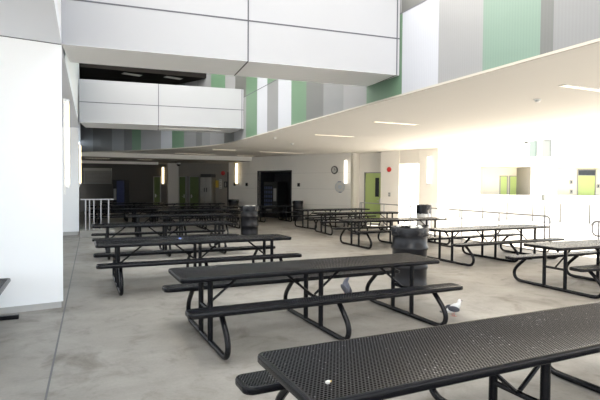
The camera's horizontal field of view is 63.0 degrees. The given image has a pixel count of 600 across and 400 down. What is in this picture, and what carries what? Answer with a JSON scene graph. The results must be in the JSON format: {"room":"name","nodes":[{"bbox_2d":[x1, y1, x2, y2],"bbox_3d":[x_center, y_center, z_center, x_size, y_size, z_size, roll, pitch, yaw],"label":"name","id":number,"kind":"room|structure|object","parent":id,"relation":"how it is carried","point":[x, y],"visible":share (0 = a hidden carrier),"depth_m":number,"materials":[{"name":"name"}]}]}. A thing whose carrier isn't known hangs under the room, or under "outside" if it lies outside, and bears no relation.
{"room":"school cafeteria","nodes":[
{"label":"school cafeteria","id":0,"kind":"room"},
{"bbox_2d":[0,0,78,127],"bbox_3d":[-6.223,-2.167,2.838,9.000,0.200,26.400,0,2,-24],"label":"ceiling","id":1,"kind":"structure","parent":0,"point":[38,20],"depth_m":6.03,"materials":[{"name":"white paint"}]},
{"bbox_2d":[57,0,80,141],"bbox_3d":[-4.118,-6.978,8.462,0.299,9.130,35.205,0,2,-24],"label":"wall","id":2,"kind":"structure","parent":0,"point":[73,67],"depth_m":12.83,"materials":[{"name":"white paint"}]},
{"bbox_2d":[62,127,78,231],"bbox_3d":[-12.806,-0.898,22.952,4.470,3.550,15.600,0,2,-24],"label":"wall","id":3,"kind":"structure","parent":0,"point":[71,199],"depth_m":16.68,"materials":[{"name":"white paint"}]},
{"bbox_2d":[63,232,77,235],"bbox_3d":[-12.810,0.937,22.963,4.450,0.120,15.480,0,2,-24],"label":"baseboard","id":4,"kind":"structure","parent":3,"relation":"attached to","point":[64,233],"depth_m":16.72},
{"bbox_2d":[78,144,80,186],"bbox_3d":[-7.671,-1.190,17.080,0.085,1.490,0.182,0,2,-24],"label":"wall light","id":5,"kind":"object","parent":3,"relation":"attached to","point":[79,146],"visible":0.94,"depth_m":17.01,"materials":[{"name":"white plastic"}]},
{"bbox_2d":[79,146,80,182],"bbox_3d":[-7.659,-1.235,17.084,0.050,1.300,0.130,0,2,-24],"label":"diffuser","id":6,"kind":"object","parent":5,"relation":"attached to","point":[79,146],"depth_m":17.02,"materials":[{"name":"white plastic"}]},
{"bbox_2d":[81,160,157,164],"bbox_3d":[-10.378,-2.129,27.817,4.500,0.150,0.150,0,2,-24],"label":"beam recess","id":7,"kind":"structure","parent":0,"point":[82,161],"depth_m":27.78,"materials":[{"name":"grey paint"}]},
{"bbox_2d":[79,164,166,211],"bbox_3d":[-11.612,-0.787,31.576,7.322,3.100,0.200,0,2,0],"label":"wall","id":8,"kind":"structure","parent":0,"point":[140,176],"depth_m":31.48,"materials":[{"name":"grey paint"}]},
{"bbox_2d":[83,168,111,183],"bbox_3d":[-12.968,-1.540,31.371,1.793,1.010,0.150,0,2,0],"label":"window","id":9,"kind":"structure","parent":8,"relation":"in","point":[87,172],"depth_m":31.39,"materials":[{"name":"glass"}]},
{"bbox_2d":[84,171,110,182],"bbox_3d":[-12.968,-1.486,31.412,1.693,0.760,0.030,0,2,0],"label":"shutter","id":10,"kind":"object","parent":9,"relation":"attached to","point":[87,174],"depth_m":31.40,"materials":[{"name":"metal"}]},
{"bbox_2d":[153,176,160,204],"bbox_3d":[-9.173,-0.367,31.464,0.482,2.300,0.167,0,2,0],"label":"door","id":11,"kind":"structure","parent":8,"relation":"in","point":[156,179],"depth_m":31.44,"materials":[{"name":"green paint"}]},
{"bbox_2d":[162,167,163,183],"bbox_3d":[-8.782,-1.571,31.391,0.154,1.150,0.125,0,2,0],"label":"wall light","id":12,"kind":"object","parent":8,"relation":"attached to","point":[162,167],"visible":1,"depth_m":31.34,"materials":[{"name":"white plastic"}]},
{"bbox_2d":[79,63,205,84],"bbox_3d":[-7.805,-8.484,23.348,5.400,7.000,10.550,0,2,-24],"label":"ceiling","id":13,"kind":"structure","parent":0,"point":[86,71],"depth_m":19.13,"materials":[{"name":"black paint"}]},
{"bbox_2d":[122,72,141,76],"bbox_3d":[-6.482,-4.840,18.906,0.710,0.020,0.300,-1,2,-39],"label":"recessed light","id":14,"kind":"object","parent":13,"relation":"in","point":[125,73],"visible":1,"depth_m":18.85,"materials":[{"name":"plastic"}]},
{"bbox_2d":[164,76,182,79],"bbox_3d":[-5.028,-4.845,19.451,0.710,0.020,0.300,-1,2,-39],"label":"recessed light","id":15,"kind":"object","parent":13,"relation":"in","point":[165,76],"visible":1,"depth_m":19.36,"materials":[{"name":"plastic"}]},
{"bbox_2d":[79,79,243,132],"bbox_3d":[-4.594,-3.106,16.625,5.134,1.333,1.503,0,2,-17],"label":"beam","id":16,"kind":"structure","parent":0,"point":[102,103],"depth_m":15.92,"materials":[{"name":"white paint"}]},
{"bbox_2d":[159,127,221,130],"bbox_3d":[-3.778,-2.438,16.887,2.160,0.012,0.240,0,2,-17],"label":"ceiling light","id":17,"kind":"object","parent":16,"relation":"attached to","point":[159,127],"visible":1,"depth_m":16.90,"materials":[{"name":"white plastic"}]},
{"bbox_2d":[81,156,249,163],"bbox_3d":[-8.555,-2.384,30.220,9.800,0.249,9.750,0,2,-24],"label":"ceiling","id":18,"kind":"structure","parent":0,"point":[159,160],"depth_m":26.89,"materials":[{"name":"grey paint"}]},
{"bbox_2d":[81,152,251,160],"bbox_3d":[-6.847,-2.261,25.507,9.050,0.210,0.250,0,2,-24],"label":"bulkhead","id":19,"kind":"object","parent":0,"point":[91,154],"visible":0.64,"depth_m":25.31,"materials":[{"name":"white paint"}]},
{"bbox_2d":[167,163,178,205],"bbox_3d":[-7.796,-0.717,30.003,0.615,3.100,0.900,0,2,-19],"label":"pillar","id":20,"kind":"structure","parent":0,"point":[172,168],"depth_m":29.57,"materials":[{"name":"grey paint"}]},
{"bbox_2d":[178,164,228,212],"bbox_3d":[-5.586,-0.709,30.223,4.033,3.100,0.200,1,2,10],"label":"wall","id":21,"kind":"structure","parent":0,"point":[187,170],"depth_m":30.08,"materials":[{"name":"grey paint"}]},
{"bbox_2d":[178,176,185,212],"bbox_3d":[-7.287,-0.325,30.410,0.494,2.300,0.167,1,2,10],"label":"door","id":22,"kind":"structure","parent":21,"relation":"in","point":[182,179],"depth_m":30.39,"materials":[{"name":"green paint"}]},
{"bbox_2d":[189,176,199,207],"bbox_3d":[-6.513,-0.316,30.273,0.685,2.300,0.167,1,2,10],"label":"door","id":23,"kind":"structure","parent":21,"relation":"in","point":[194,181],"depth_m":30.25,"materials":[{"name":"green paint"}]},
{"bbox_2d":[227,172,228,212],"bbox_3d":[-4.342,-0.412,29.750,0.130,2.550,0.130,0,2,0],"label":"trim","id":24,"kind":"structure","parent":21,"relation":"attached to","point":[227,172],"depth_m":29.68,"materials":[{"name":"black plastic"}]},
{"bbox_2d":[61,0,399,85],"bbox_3d":[-0.957,-2.870,8.142,5.330,1.383,1.063,0,2,-19],"label":"beam","id":25,"kind":"structure","parent":0,"point":[345,42],"depth_m":7.73,"materials":[{"name":"white paint"}]},
{"bbox_2d":[229,153,352,220],"bbox_3d":[-0.456,-0.684,26.441,8.440,3.330,1.380,2,2,39],"label":"wall","id":26,"kind":"structure","parent":0,"point":[316,190],"depth_m":25.23,"materials":[{"name":"white paint"}]},
{"bbox_2d":[235,162,237,184],"bbox_3d":[-3.625,-1.518,28.050,0.154,1.263,0.125,2,2,39],"label":"wall light","id":27,"kind":"object","parent":26,"relation":"attached to","point":[236,163],"visible":1,"depth_m":28.02,"materials":[{"name":"white plastic"}]},
{"bbox_2d":[331,166,337,173],"bbox_3d":[1.674,-1.459,23.817,0.400,0.400,0.055,2,2,39],"label":"wall clock","id":28,"kind":"object","parent":26,"relation":"attached to","point":[334,169],"visible":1,"depth_m":23.81,"materials":[{"name":"black plastic"}]},
{"bbox_2d":[335,181,344,192],"bbox_3d":[1.924,-0.628,23.658,0.590,0.562,0.019,2,2,39],"label":"round emblem","id":29,"kind":"object","parent":26,"relation":"attached to","point":[339,186],"visible":1,"depth_m":23.64,"materials":[{"name":"paper"}]},
{"bbox_2d":[344,159,347,184],"bbox_3d":[2.178,-1.337,23.373,0.154,1.206,0.125,2,2,39],"label":"wall light","id":30,"kind":"object","parent":26,"relation":"attached to","point":[345,160],"visible":1,"depth_m":23.34,"materials":[{"name":"white plastic"}]},
{"bbox_2d":[344,160,346,183],"bbox_3d":[2.171,-1.337,23.364,0.110,1.106,0.090,2,2,39],"label":"diffuser","id":31,"kind":"object","parent":30,"relation":"attached to","point":[345,161],"depth_m":23.33,"materials":[{"name":"white plastic"}]},
{"bbox_2d":[351,153,359,217],"bbox_3d":[2.635,-0.587,23.712,0.200,3.330,0.950,2,2,39],"label":"pillar","id":32,"kind":"structure","parent":26,"relation":"attached to","point":[356,157],"depth_m":23.58,"materials":[{"name":"beige paint"}]},
{"bbox_2d":[0,212,599,399],"bbox_3d":[0.474,1.345,17.257,75.000,0.200,59.000,0,2,-24],"label":"floor","id":33,"kind":"structure","parent":0,"point":[140,343],"depth_m":6.50,"materials":[{"name":"concrete"}]},
{"bbox_2d":[0,278,18,320],"bbox_3d":[-3.711,1.291,5.419,0.900,0.515,1.750,0,2,-24],"label":"picnic table","id":34,"kind":"object","parent":33,"relation":"on","point":[4,282],"visible":1,"depth_m":6.20,"materials":[{"name":"black metal"}]},
{"bbox_2d":[0,35,62,307],"bbox_3d":[-4.735,-0.361,6.264,3.010,3.582,0.550,-1,2,-32],"label":"wall pier","id":35,"kind":"object","parent":33,"relation":"on","point":[31,195],"visible":1,"depth_m":6.62,"materials":[{"name":"white paint"}]},
{"bbox_2d":[0,35,60,44],"bbox_3d":[-4.575,-2.137,5.980,3.010,0.010,0.004,-1,2,-32],"label":"trim","id":36,"kind":"structure","parent":35,"relation":"attached to","point":[0,35],"depth_m":6.58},
{"bbox_2d":[0,301,61,313],"bbox_3d":[-4.753,1.474,6.307,2.990,0.086,0.518,-1,2,-32],"label":"baseboard","id":37,"kind":"object","parent":35,"relation":"attached to","point":[15,309],"visible":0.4,"depth_m":6.68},
{"bbox_2d":[63,98,69,194],"bbox_3d":[-3.425,-0.780,7.189,0.085,1.400,0.098,0,2,-24],"label":"wall light","id":38,"kind":"object","parent":35,"relation":"attached to","point":[66,164],"visible":1,"depth_m":7.15,"materials":[{"name":"white plastic"}]},
{"bbox_2d":[65,102,69,184],"bbox_3d":[-3.413,-0.825,7.193,0.050,1.210,0.070,0,2,-24],"label":"diffuser","id":39,"kind":"object","parent":38,"relation":"attached to","point":[67,164],"depth_m":7.16,"materials":[{"name":"white plastic"}]},
{"bbox_2d":[80,228,114,237],"bbox_3d":[-6.886,1.114,16.627,1.060,0.200,1.100,0,2,-24],"label":"curb","id":40,"kind":"object","parent":33,"relation":"on","point":[84,233],"visible":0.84,"depth_m":16.14,"materials":[{"name":"concrete"}]},
{"bbox_2d":[80,199,113,229],"bbox_3d":[-6.893,0.486,16.659,1.040,1.054,0.048,0,2,-24],"label":"railing","id":41,"kind":"object","parent":40,"relation":"on","point":[80,199],"visible":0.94,"depth_m":16.61,"materials":[{"name":"silver metal"}]},
{"bbox_2d":[113,180,128,211],"bbox_3d":[-11.324,-0.244,31.010,0.756,2.050,0.862,0,2,0],"label":"vending machine","id":42,"kind":"object","parent":33,"relation":"on","point":[120,187],"visible":0.73,"depth_m":30.62,"materials":[{"name":"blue plastic"}]},
{"bbox_2d":[87,205,162,222],"bbox_3d":[-8.321,0.628,23.448,3.450,0.764,1.767,0,2,-24],"label":"picnic table","id":43,"kind":"object","parent":33,"relation":"on","point":[103,206],"visible":0.47,"depth_m":23.04,"materials":[{"name":"black metal"}]},
{"bbox_2d":[90,208,177,228],"bbox_3d":[-6.812,0.729,20.213,3.450,0.764,1.767,0,2,-24],"label":"picnic table","id":44,"kind":"object","parent":33,"relation":"on","point":[105,215],"visible":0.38,"depth_m":20.03,"materials":[{"name":"black metal"}]},
{"bbox_2d":[102,202,165,213],"bbox_3d":[-9.089,0.527,26.862,3.450,0.764,1.767,0,2,-24],"label":"picnic table","id":45,"kind":"object","parent":33,"relation":"on","point":[126,203],"visible":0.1,"depth_m":26.95,"materials":[{"name":"black metal"}]},
{"bbox_2d":[91,221,238,259],"bbox_3d":[-3.419,0.969,12.443,3.450,0.764,1.767,0,2,-24],"label":"picnic table","id":46,"kind":"object","parent":33,"relation":"on","point":[162,234],"visible":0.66,"depth_m":12.31,"materials":[{"name":"black metal"}]},
{"bbox_2d":[125,213,237,236],"bbox_3d":[-3.914,0.861,16.182,3.450,0.764,1.767,0,2,-24],"label":"picnic table","id":47,"kind":"object","parent":33,"relation":"on","point":[137,229],"visible":0.45,"depth_m":16.09,"materials":[{"name":"black metal"}]},
{"bbox_2d":[142,205,222,221],"bbox_3d":[-5.440,0.666,22.770,3.450,0.764,1.767,0,2,-24],"label":"picnic table","id":48,"kind":"object","parent":33,"relation":"on","point":[153,219],"visible":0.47,"depth_m":22.41,"materials":[{"name":"black metal"}]},
{"bbox_2d":[159,203,226,216],"bbox_3d":[-5.779,0.563,26.377,3.450,0.764,1.767,0,2,-24],"label":"picnic table","id":49,"kind":"object","parent":33,"relation":"on","point":[165,204],"visible":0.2,"depth_m":26.27,"materials":[{"name":"black metal"}]},
{"bbox_2d":[93,234,301,295],"bbox_3d":[-1.834,1.080,8.835,3.450,0.764,1.767,0,2,-24],"label":"picnic table","id":50,"kind":"object","parent":33,"relation":"on","point":[116,266],"visible":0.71,"depth_m":8.59,"materials":[{"name":"black metal"}]},
{"bbox_2d":[156,209,240,230],"bbox_3d":[-3.967,0.761,19.739,3.450,0.764,1.767,0,2,-24],"label":"picnic table","id":51,"kind":"object","parent":33,"relation":"on","point":[166,211],"visible":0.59,"depth_m":19.52,"materials":[{"name":"black metal"}]},
{"bbox_2d":[200,174,215,207],"bbox_3d":[-5.579,-0.354,29.683,0.672,2.420,0.840,1,2,10],"label":"cabinet","id":52,"kind":"object","parent":33,"relation":"on","point":[207,182],"visible":0.77,"depth_m":29.33,"materials":[{"name":"metal"}]},
{"bbox_2d":[228,199,238,212],"bbox_3d":[-3.696,0.450,27.222,0.616,0.976,0.613,-1,2,-41],"label":"drum","id":53,"kind":"object","parent":33,"relation":"on","point":[231,202],"visible":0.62,"depth_m":26.98,"materials":[{"name":"black paint"}]},
{"bbox_2d":[240,205,258,234],"bbox_3d":[-1.798,0.698,17.418,0.673,1.054,0.674,1,2,8],"label":"drum","id":54,"kind":"object","parent":33,"relation":"on","point":[249,215],"visible":0.98,"depth_m":17.15,"materials":[{"name":"black paint"}]},
{"bbox_2d":[221,205,297,222],"bbox_3d":[-1.968,0.663,23.706,3.450,0.764,1.767,0,2,-24],"label":"picnic table","id":55,"kind":"object","parent":33,"relation":"on","point":[260,206],"visible":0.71,"depth_m":23.67,"materials":[{"name":"black metal"}]},
{"bbox_2d":[264,182,286,217],"bbox_3d":[-1.393,-0.022,27.236,1.000,1.950,0.842,2,2,39],"label":"vending machine","id":56,"kind":"object","parent":33,"relation":"on","point":[275,193],"visible":0.87,"depth_m":26.91,"materials":[{"name":"black plastic"}]},
{"bbox_2d":[292,201,302,220],"bbox_3d":[-0.114,0.532,24.573,0.556,1.007,0.554,2,2,41],"label":"drum","id":57,"kind":"object","parent":33,"relation":"on","point":[297,204],"visible":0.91,"depth_m":24.35,"materials":[{"name":"black paint"}]},
{"bbox_2d":[162,253,462,359],"bbox_3d":[0.177,1.171,6.084,3.450,0.764,1.768,0,2,-25],"label":"picnic table","id":58,"kind":"object","parent":33,"relation":"on","point":[198,278],"visible":0.94,"depth_m":5.80,"materials":[{"name":"black metal"}]},
{"bbox_2d":[289,208,375,229],"bbox_3d":[1.408,0.766,20.809,3.450,0.764,1.767,-1,2,-30],"label":"picnic table","id":59,"kind":"object","parent":33,"relation":"on","point":[307,217],"visible":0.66,"depth_m":20.45,"materials":[{"name":"black metal"}]},
{"bbox_2d":[341,277,351,292],"bbox_3d":[0.749,1.413,7.813,0.139,0.409,0.171,-1,2,-43],"label":"pigeon","id":60,"kind":"object","parent":33,"relation":"on","point":[345,286],"visible":0.62,"depth_m":7.78,"materials":[{"name":"grey"}]},
{"bbox_2d":[308,211,407,234],"bbox_3d":[2.152,0.842,18.301,3.450,0.764,1.767,0,2,-18],"label":"picnic table","id":61,"kind":"object","parent":33,"relation":"on","point":[382,212],"visible":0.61,"depth_m":18.15,"materials":[{"name":"black metal"}]},
{"bbox_2d":[359,202,413,225],"bbox_3d":[3.526,0.661,20.582,0.042,1.021,4.247,0,2,-21],"label":"railing","id":62,"kind":"object","parent":33,"relation":"on","point":[360,202],"visible":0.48,"depth_m":20.07,"materials":[{"name":"silver metal"}]},
{"bbox_2d":[332,217,449,248],"bbox_3d":[2.838,0.948,14.677,3.450,0.764,1.767,0,2,-24],"label":"picnic table","id":63,"kind":"object","parent":33,"relation":"on","point":[420,219],"visible":0.61,"depth_m":14.47,"materials":[{"name":"black metal"}]},
{"bbox_2d":[380,151,407,224],"bbox_3d":[4.284,-0.538,22.355,0.969,3.330,0.700,2,2,44],"label":"pier","id":64,"kind":"object","parent":33,"relation":"on","point":[394,182],"visible":0.86,"depth_m":22.06,"materials":[{"name":"white paint"}]},
{"bbox_2d":[391,224,428,286],"bbox_3d":[1.943,0.965,8.695,0.664,1.059,0.663,0,2,-24],"label":"drum","id":65,"kind":"object","parent":33,"relation":"on","point":[411,239],"visible":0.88,"depth_m":8.43,"materials":[{"name":"black paint"}]},
{"bbox_2d":[235,302,599,399],"bbox_3d":[1.449,1.259,3.239,3.450,0.764,1.767,0,2,-25],"label":"picnic table","id":66,"kind":"object","parent":33,"relation":"on","point":[400,363],"visible":1,"depth_m":2.88,"materials":[{"name":"black metal"}]},
{"bbox_2d":[416,204,431,232],"bbox_3d":[4.607,0.707,18.224,0.552,1.076,0.555,1,2,13],"label":"drum","id":67,"kind":"object","parent":33,"relation":"on","point":[421,209],"visible":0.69,"depth_m":18.00,"materials":[{"name":"paint"}]},
{"bbox_2d":[419,148,444,227],"bbox_3d":[5.548,-0.482,20.654,0.500,3.330,0.937,-1,2,-40],"label":"pier","id":68,"kind":"object","parent":33,"relation":"on","point":[433,194],"visible":0.64,"depth_m":20.35,"materials":[{"name":"white paint"}]},
{"bbox_2d":[427,155,431,184],"bbox_3d":[5.361,-1.249,20.375,0.125,1.225,0.154,-1,2,-40],"label":"wall light","id":69,"kind":"object","parent":68,"relation":"attached to","point":[429,157],"visible":1,"depth_m":20.34,"materials":[{"name":"white plastic"}]},
{"bbox_2d":[440,299,461,316],"bbox_3d":[2.024,1.441,6.554,0.336,0.226,0.119,0,2,-13],"label":"pigeon","id":70,"kind":"object","parent":33,"relation":"on","point":[454,307],"visible":0.95,"depth_m":6.53,"materials":[{"name":"white"}]},
{"bbox_2d":[428,207,550,251],"bbox_3d":[5.422,0.836,14.804,0.042,1.021,5.045,0,2,-22],"label":"railing","id":71,"kind":"object","parent":33,"relation":"on","point":[431,208],"visible":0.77,"depth_m":14.07,"materials":[{"name":"silver metal"}]},
{"bbox_2d":[427,224,564,265],"bbox_3d":[4.600,1.037,11.903,3.450,0.764,1.768,0,2,-26],"label":"picnic table","id":72,"kind":"object","parent":33,"relation":"on","point":[495,228],"visible":0.8,"depth_m":11.68,"materials":[{"name":"black metal"}]},
{"bbox_2d":[541,194,548,214],"bbox_3d":[11.255,0.458,22.520,0.280,1.420,0.180,0,2,-24],"label":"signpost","id":73,"kind":"object","parent":33,"relation":"on","point":[544,197],"visible":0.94,"depth_m":22.48,"materials":[{"name":"white metal"}]},
{"bbox_2d":[505,239,599,298],"bbox_3d":[5.564,1.130,8.808,3.450,0.764,1.767,0,2,-23],"label":"picnic table","id":74,"kind":"object","parent":33,"relation":"on","point":[566,246],"visible":1,"depth_m":8.44,"materials":[{"name":"black metal"}]},
{"bbox_2d":[591,220,599,238],"bbox_3d":[6.852,0.968,10.954,0.042,0.991,0.743,0,2,-22],"label":"railing","id":75,"kind":"object","parent":33,"relation":"on","point":[592,225],"visible":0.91,"depth_m":11.13,"materials":[{"name":"silver metal"}]},
{"bbox_2d":[80,0,599,151],"bbox_3d":[0.079,-6.722,10.315,4.037,9.690,34.936,-1,2,-33],"label":"wall","id":76,"kind":"structure","parent":0,"point":[441,41],"depth_m":7.91,"materials":[{"name":"paint"}]},
{"bbox_2d":[85,38,599,151],"bbox_3d":[0.033,-1.880,10.451,4.060,0.033,34.940,-1,2,-33],"label":"trim","id":77,"kind":"structure","parent":76,"relation":"attached to","point":[598,39],"depth_m":7.51,"materials":[{"name":"white paint"}]},
{"bbox_2d":[109,42,599,156],"bbox_3d":[-2.200,-2.162,14.865,20.200,0.250,44.970,0,2,-24],"label":"ceiling","id":78,"kind":"structure","parent":0,"point":[499,106],"depth_m":11.36,"materials":[{"name":"white paint"}]},
{"bbox_2d":[315,134,353,136],"bbox_3d":[1.080,-2.026,15.450,1.380,0.012,0.130,0,2,-24],"label":"recessed light","id":79,"kind":"object","parent":78,"relation":"in","point":[315,134],"visible":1,"depth_m":15.38,"materials":[{"name":"white plastic"}]},
{"bbox_2d":[373,121,418,124],"bbox_3d":[2.410,-1.929,12.322,1.320,0.012,0.130,0,2,-24],"label":"recessed light","id":80,"kind":"object","parent":78,"relation":"in","point":[373,121],"visible":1,"depth_m":12.33,"materials":[{"name":"white plastic"}]},
{"bbox_2d":[558,84,599,91],"bbox_3d":[4.704,-1.791,7.928,1.340,0.012,0.130,0,2,-24],"label":"recessed light","id":81,"kind":"object","parent":78,"relation":"in","point":[565,85],"visible":1,"depth_m":7.81,"materials":[{"name":"white plastic"}]},
{"bbox_2d":[562,86,599,90],"bbox_3d":[4.704,-1.793,7.928,1.300,0.008,0.090,0,2,-24],"label":"diffuser","id":82,"kind":"object","parent":81,"relation":"attached to","point":[573,87],"depth_m":7.84,"materials":[{"name":"white plastic"}]},
{"bbox_2d":[359,153,380,217],"bbox_3d":[3.552,-0.574,23.456,1.950,3.330,0.200,2,2,39],"label":"wall","id":83,"kind":"structure","parent":0,"point":[369,162],"depth_m":23.61,"materials":[{"name":"white paint"}]},
{"bbox_2d":[364,172,380,222],"bbox_3d":[3.514,-0.118,23.415,1.000,2.420,0.167,2,2,39],"label":"door","id":84,"kind":"structure","parent":83,"relation":"in","point":[372,180],"depth_m":23.44,"materials":[{"name":"green paint"}]},
{"bbox_2d":[400,149,418,163],"bbox_3d":[4.953,-1.884,21.431,0.450,0.580,1.134,-1,2,-36],"label":"lintel","id":85,"kind":"object","parent":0,"point":[406,156],"visible":0.79,"depth_m":21.34,"materials":[{"name":"white paint"}]},
{"bbox_2d":[407,135,599,214],"bbox_3d":[15.187,-3.519,30.061,25.702,9.000,0.300,0,2,0],"label":"wall","id":86,"kind":"structure","parent":0,"point":[462,165],"depth_m":29.95,"materials":[{"name":"paint"}]},
{"bbox_2d":[528,139,552,157],"bbox_3d":[14.656,-3.175,29.895,1.466,1.187,0.050,0,2,0],"label":"window","id":87,"kind":"structure","parent":86,"relation":"in","point":[540,148],"depth_m":29.89,"materials":[{"name":"glass"}]},
{"bbox_2d":[516,167,530,194],"bbox_3d":[14.117,-0.555,30.994,0.018,3.010,1.960,0,2,0],"label":"wall partition","id":88,"kind":"structure","parent":0,"point":[523,175],"depth_m":30.81,"materials":[{"name":"beige paint"}]},
{"bbox_2d":[449,199,599,224],"bbox_3d":[12.150,0.596,24.602,9.545,1.040,0.260,2,2,39],"label":"wall","id":89,"kind":"structure","parent":0,"point":[587,213],"depth_m":24.88,"materials":[{"name":"paint"}]},
{"bbox_2d":[480,166,599,195],"bbox_3d":[15.303,-0.700,31.240,11.587,3.300,1.900,0,2,0],"label":"wall","id":90,"kind":"structure","parent":0,"point":[489,176],"depth_m":31.97,"materials":[{"name":"beige paint"}]},
{"bbox_2d":[499,176,507,194],"bbox_3d":[13.274,-0.334,31.987,0.522,2.500,0.167,0,2,0],"label":"door","id":91,"kind":"structure","parent":90,"relation":"in","point":[503,182],"depth_m":31.96,"materials":[{"name":"green paint"}]},
{"bbox_2d":[509,176,516,194],"bbox_3d":[13.893,-0.330,31.987,0.522,2.500,0.167,0,2,0],"label":"door","id":92,"kind":"structure","parent":90,"relation":"in","point":[512,179],"depth_m":31.95,"materials":[{"name":"green paint"}]},
{"bbox_2d":[577,169,595,195],"bbox_3d":[18.674,-0.523,31.981,1.207,2.950,0.167,0,2,0],"label":"door","id":93,"kind":"structure","parent":90,"relation":"in","point":[586,178],"depth_m":31.95,"materials":[{"name":"metal"}]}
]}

